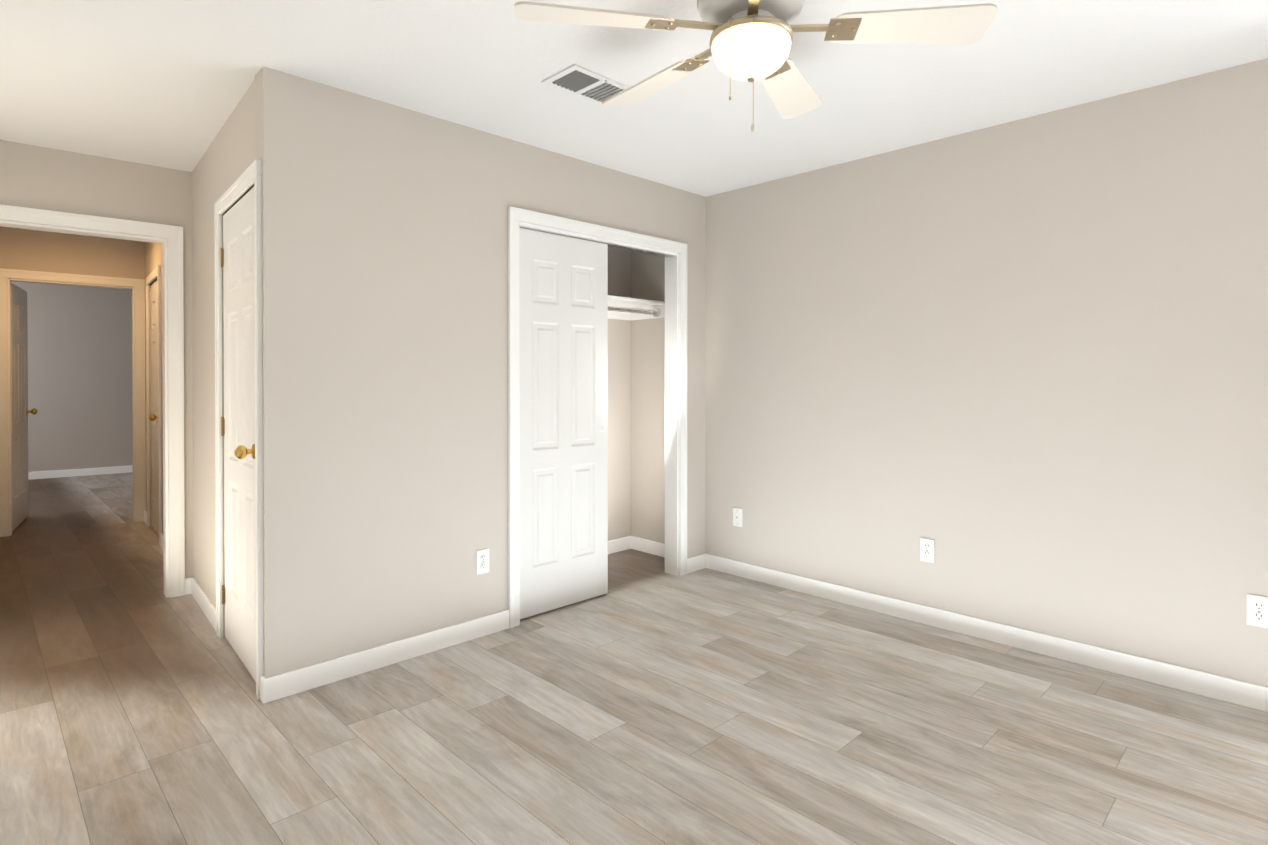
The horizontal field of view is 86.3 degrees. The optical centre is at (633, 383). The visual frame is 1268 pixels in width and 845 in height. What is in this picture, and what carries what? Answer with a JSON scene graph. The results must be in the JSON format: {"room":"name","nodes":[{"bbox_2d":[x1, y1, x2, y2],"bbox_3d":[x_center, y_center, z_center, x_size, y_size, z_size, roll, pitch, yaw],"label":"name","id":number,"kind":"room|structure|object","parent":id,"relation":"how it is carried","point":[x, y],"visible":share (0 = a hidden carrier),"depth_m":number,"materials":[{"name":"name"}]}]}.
{"room":"empty bedroom","nodes":[
{"label":"empty bedroom","id":0,"kind":"room"},
{"bbox_2d":[11,281,131,471],"bbox_3d":[-7.287,-0.032,8.552,5.807,2.440,0.481,0,1,-45],"label":"wall","id":1,"kind":"structure","parent":0,"point":[80,369],"depth_m":8.51,"materials":[{"name":"paint"}]},
{"bbox_2d":[28,465,131,479],"bbox_3d":[-7.249,1.142,8.510,5.588,0.092,0.381,0,1,-45],"label":"baseboard","id":2,"kind":"structure","parent":1,"relation":"attached to","point":[116,469],"depth_m":8.64,"materials":[{"name":"white wood"}]},
{"bbox_2d":[0,227,144,461],"bbox_3d":[-4.744,-0.013,5.593,5.600,2.440,0.110,0,1,-41],"label":"wall","id":3,"kind":"structure","parent":0,"point":[33,250],"depth_m":5.59,"materials":[{"name":"paint"}]},
{"bbox_2d":[11,282,37,531],"bbox_3d":[-5.223,0.189,5.776,0.228,2.010,0.770,0,1,-45],"label":"room door","id":4,"kind":"structure","parent":3,"relation":"in","point":[20,411],"depth_m":5.73,"materials":[{"name":"white wood"}]},
{"bbox_2d":[0,268,145,536],"bbox_3d":[-4.676,0.152,5.653,0.950,2.110,0.152,0,1,-41],"label":"door frame","id":5,"kind":"structure","parent":3,"relation":"attached to","point":[135,286],"depth_m":5.61,"materials":[{"name":"white wood"}]},
{"bbox_2d":[144,511,146,522],"bbox_3d":[-3.531,1.154,6.724,2.213,0.092,0.159,0,1,-45],"label":"baseboard","id":6,"kind":"structure","parent":3,"relation":"attached to","point":[145,513],"depth_m":5.82,"materials":[{"name":"white wood"}]},
{"bbox_2d":[0,140,193,578],"bbox_3d":[-3.020,0.001,3.594,1.125,2.440,0.110,0,1,-41],"label":"wall","id":7,"kind":"structure","parent":0,"point":[39,177],"depth_m":3.69,"materials":[{"name":"paint"}]},
{"bbox_2d":[0,204,184,597],"bbox_3d":[-2.964,0.164,3.643,0.888,2.114,0.152,0,1,-41],"label":"door frame","id":8,"kind":"structure","parent":7,"relation":"attached to","point":[173,426],"depth_m":3.84,"materials":[{"name":"white wood"}]},
{"bbox_2d":[144,80,254,637],"bbox_3d":[-2.849,-0.004,4.342,0.110,2.440,4.480,0,1,-41],"label":"wall","id":9,"kind":"structure","parent":0,"point":[226,161],"depth_m":3.56,"materials":[{"name":"paint"}]},
{"bbox_2d":[149,280,158,535],"bbox_3d":[-3.814,0.192,5.369,0.153,2.010,0.748,0,1,-45],"label":"hall door","id":10,"kind":"structure","parent":9,"relation":"in","point":[153,417],"depth_m":5.48,"materials":[{"name":"white wood"}]},
{"bbox_2d":[146,265,161,544],"bbox_3d":[-3.775,0.164,5.406,0.126,2.090,0.880,0,1,-41],"label":"door frame","id":11,"kind":"structure","parent":9,"relation":"attached to","point":[154,274],"depth_m":5.26,"materials":[{"name":"white wood"}]},
{"bbox_2d":[160,533,162,548],"bbox_3d":[-3.082,1.169,4.526,0.103,0.092,1.367,0,1,-45],"label":"baseboard","id":12,"kind":"structure","parent":9,"relation":"attached to","point":[161,535],"depth_m":4.97,"materials":[{"name":"white wood"}]},
{"bbox_2d":[185,578,215,630],"bbox_3d":[-2.289,1.175,3.605,0.068,0.092,0.841,0,1,-45],"label":"baseboard","id":13,"kind":"structure","parent":9,"relation":"attached to","point":[195,590],"depth_m":3.64,"materials":[{"name":"white wood"}]},
{"bbox_2d":[221,187,255,681],"bbox_3d":[-1.724,0.208,2.954,0.182,2.010,0.739,0,1,-45],"label":"door","id":14,"kind":"structure","parent":9,"relation":"in","point":[238,434],"depth_m":2.95,"materials":[{"name":"white wood"}]},
{"bbox_2d":[214,159,263,700],"bbox_3d":[-1.689,0.180,2.980,0.131,2.090,0.880,0,1,-41],"label":"door frame","id":15,"kind":"structure","parent":9,"relation":"attached to","point":[242,183],"depth_m":2.65,"materials":[{"name":"white wood"}]},
{"bbox_2d":[255,66,705,677],"bbox_3d":[-0.512,0.001,3.564,2.650,2.440,0.110,0,1,-45],"label":"wall","id":16,"kind":"structure","parent":0,"point":[385,372],"depth_m":2.95,"materials":[{"name":"paint"}]},
{"bbox_2d":[263,610,508,703],"bbox_3d":[-1.024,1.179,2.983,1.118,0.092,0.013,0,1,-45],"label":"baseboard","id":17,"kind":"structure","parent":16,"relation":"attached to","point":[286,684],"depth_m":2.90,"materials":[{"name":"white wood"}]},
{"bbox_2d":[476,548,488,574],"bbox_3d":[-0.730,0.863,3.271,0.070,0.115,0.010,0,1,-45],"label":"outlet","id":18,"kind":"object","parent":16,"relation":"attached to","point":[482,561],"visible":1,"depth_m":3.27,"materials":[{"name":"plastic"}]},
{"bbox_2d":[520,228,607,618],"bbox_3d":[-0.383,0.207,3.673,0.622,2.003,0.038,0,1,-45],"label":"slider","id":19,"kind":"object","parent":16,"relation":"attached to","point":[563,420],"visible":0.94,"depth_m":3.65,"materials":[{"name":"paint"}]},
{"bbox_2d":[508,206,686,628],"bbox_3d":[-0.184,0.169,3.873,1.340,2.100,0.131,0,1,-45],"label":"trim","id":20,"kind":"structure","parent":16,"relation":"attached to","point":[675,412],"depth_m":4.11,"materials":[{"name":"white wood"}]},
{"bbox_2d":[608,247,630,540],"bbox_3d":[-0.748,-0.004,4.322,1.925,2.440,0.110,0,1,-45],"label":"wall","id":21,"kind":"structure","parent":0,"point":[619,411],"depth_m":4.88,"materials":[{"name":"paint"}]},
{"bbox_2d":[608,295,664,320],"bbox_3d":[-0.544,-0.507,4.189,1.815,0.108,0.360,0,1,-45],"label":"closet shelf","id":22,"kind":"object","parent":21,"relation":"attached to","point":[624,308],"visible":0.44,"depth_m":4.70,"materials":[{"name":"white wood"}]},
{"bbox_2d":[0,472,1267,844],"bbox_3d":[-3.067,1.247,4.190,7.800,0.060,13.400,0,1,-45],"label":"floor","id":23,"kind":"structure","parent":0,"point":[646,700],"depth_m":2.39,"materials":[{"name":"brown wood"}]},
{"bbox_2d":[608,536,664,556],"bbox_3d":[-0.462,1.171,4.117,1.815,0.092,0.596,0,1,-45],"label":"baseboard","id":24,"kind":"structure","parent":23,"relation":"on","point":[638,544],"depth_m":4.85,"materials":[{"name":"white wood"}]},
{"bbox_2d":[0,0,1267,241],"bbox_3d":[-3.067,-1.253,4.173,7.800,0.060,13.400,0,1,-45],"label":"ceiling","id":25,"kind":"structure","parent":0,"point":[160,82],"depth_m":2.62,"materials":[{"name":"white paint"}]},
{"bbox_2d":[542,64,628,106],"bbox_3d":[-0.177,-1.208,2.759,0.340,0.017,0.210,0,1,-45],"label":"ceiling vent","id":26,"kind":"object","parent":25,"relation":"in","point":[576,80],"visible":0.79,"depth_m":2.71,"materials":[{"name":"metal"}]},
{"bbox_2d":[514,0,997,132],"bbox_3d":[0.311,-0.940,2.006,1.217,0.536,1.190,0,1,-45],"label":"ceiling fan","id":27,"kind":"object","parent":25,"relation":"hanging from","point":[751,40],"visible":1,"depth_m":1.89,"materials":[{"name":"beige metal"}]},
{"bbox_2d":[631,58,1267,686],"bbox_3d":[1.747,0.003,3.241,0.120,2.440,5.150,0,1,-45],"label":"wall","id":28,"kind":"structure","parent":0,"point":[1017,370],"depth_m":3.13,"materials":[{"name":"paint"}]},
{"bbox_2d":[733,507,741,526],"bbox_3d":[0.652,0.846,4.266,0.014,0.115,0.070,0,1,-45],"label":"electrical outlet","id":29,"kind":"object","parent":28,"relation":"attached to","point":[737,516],"visible":1,"depth_m":4.27,"materials":[{"name":"plastic"}]},
{"bbox_2d":[920,538,934,562],"bbox_3d":[1.484,0.847,3.422,0.010,0.115,0.070,0,1,-45],"label":"electrical outlet","id":30,"kind":"object","parent":28,"relation":"attached to","point":[927,550],"visible":1,"depth_m":3.42,"materials":[{"name":"plastic"}]},
{"bbox_2d":[699,554,1267,711],"bbox_3d":[1.944,1.179,2.954,0.013,0.092,4.214,0,1,-45],"label":"baseboard","id":31,"kind":"structure","parent":28,"relation":"attached to","point":[1217,687],"depth_m":3.11,"materials":[{"name":"white wood"}]},
{"bbox_2d":[1246,594,1267,627],"bbox_3d":[2.349,0.858,2.542,0.010,0.115,0.070,0,1,-45],"label":"electrical outlet","id":32,"kind":"object","parent":28,"relation":"attached to","point":[1257,610],"visible":1,"depth_m":2.54,"materials":[{"name":"plastic"}]}
]}

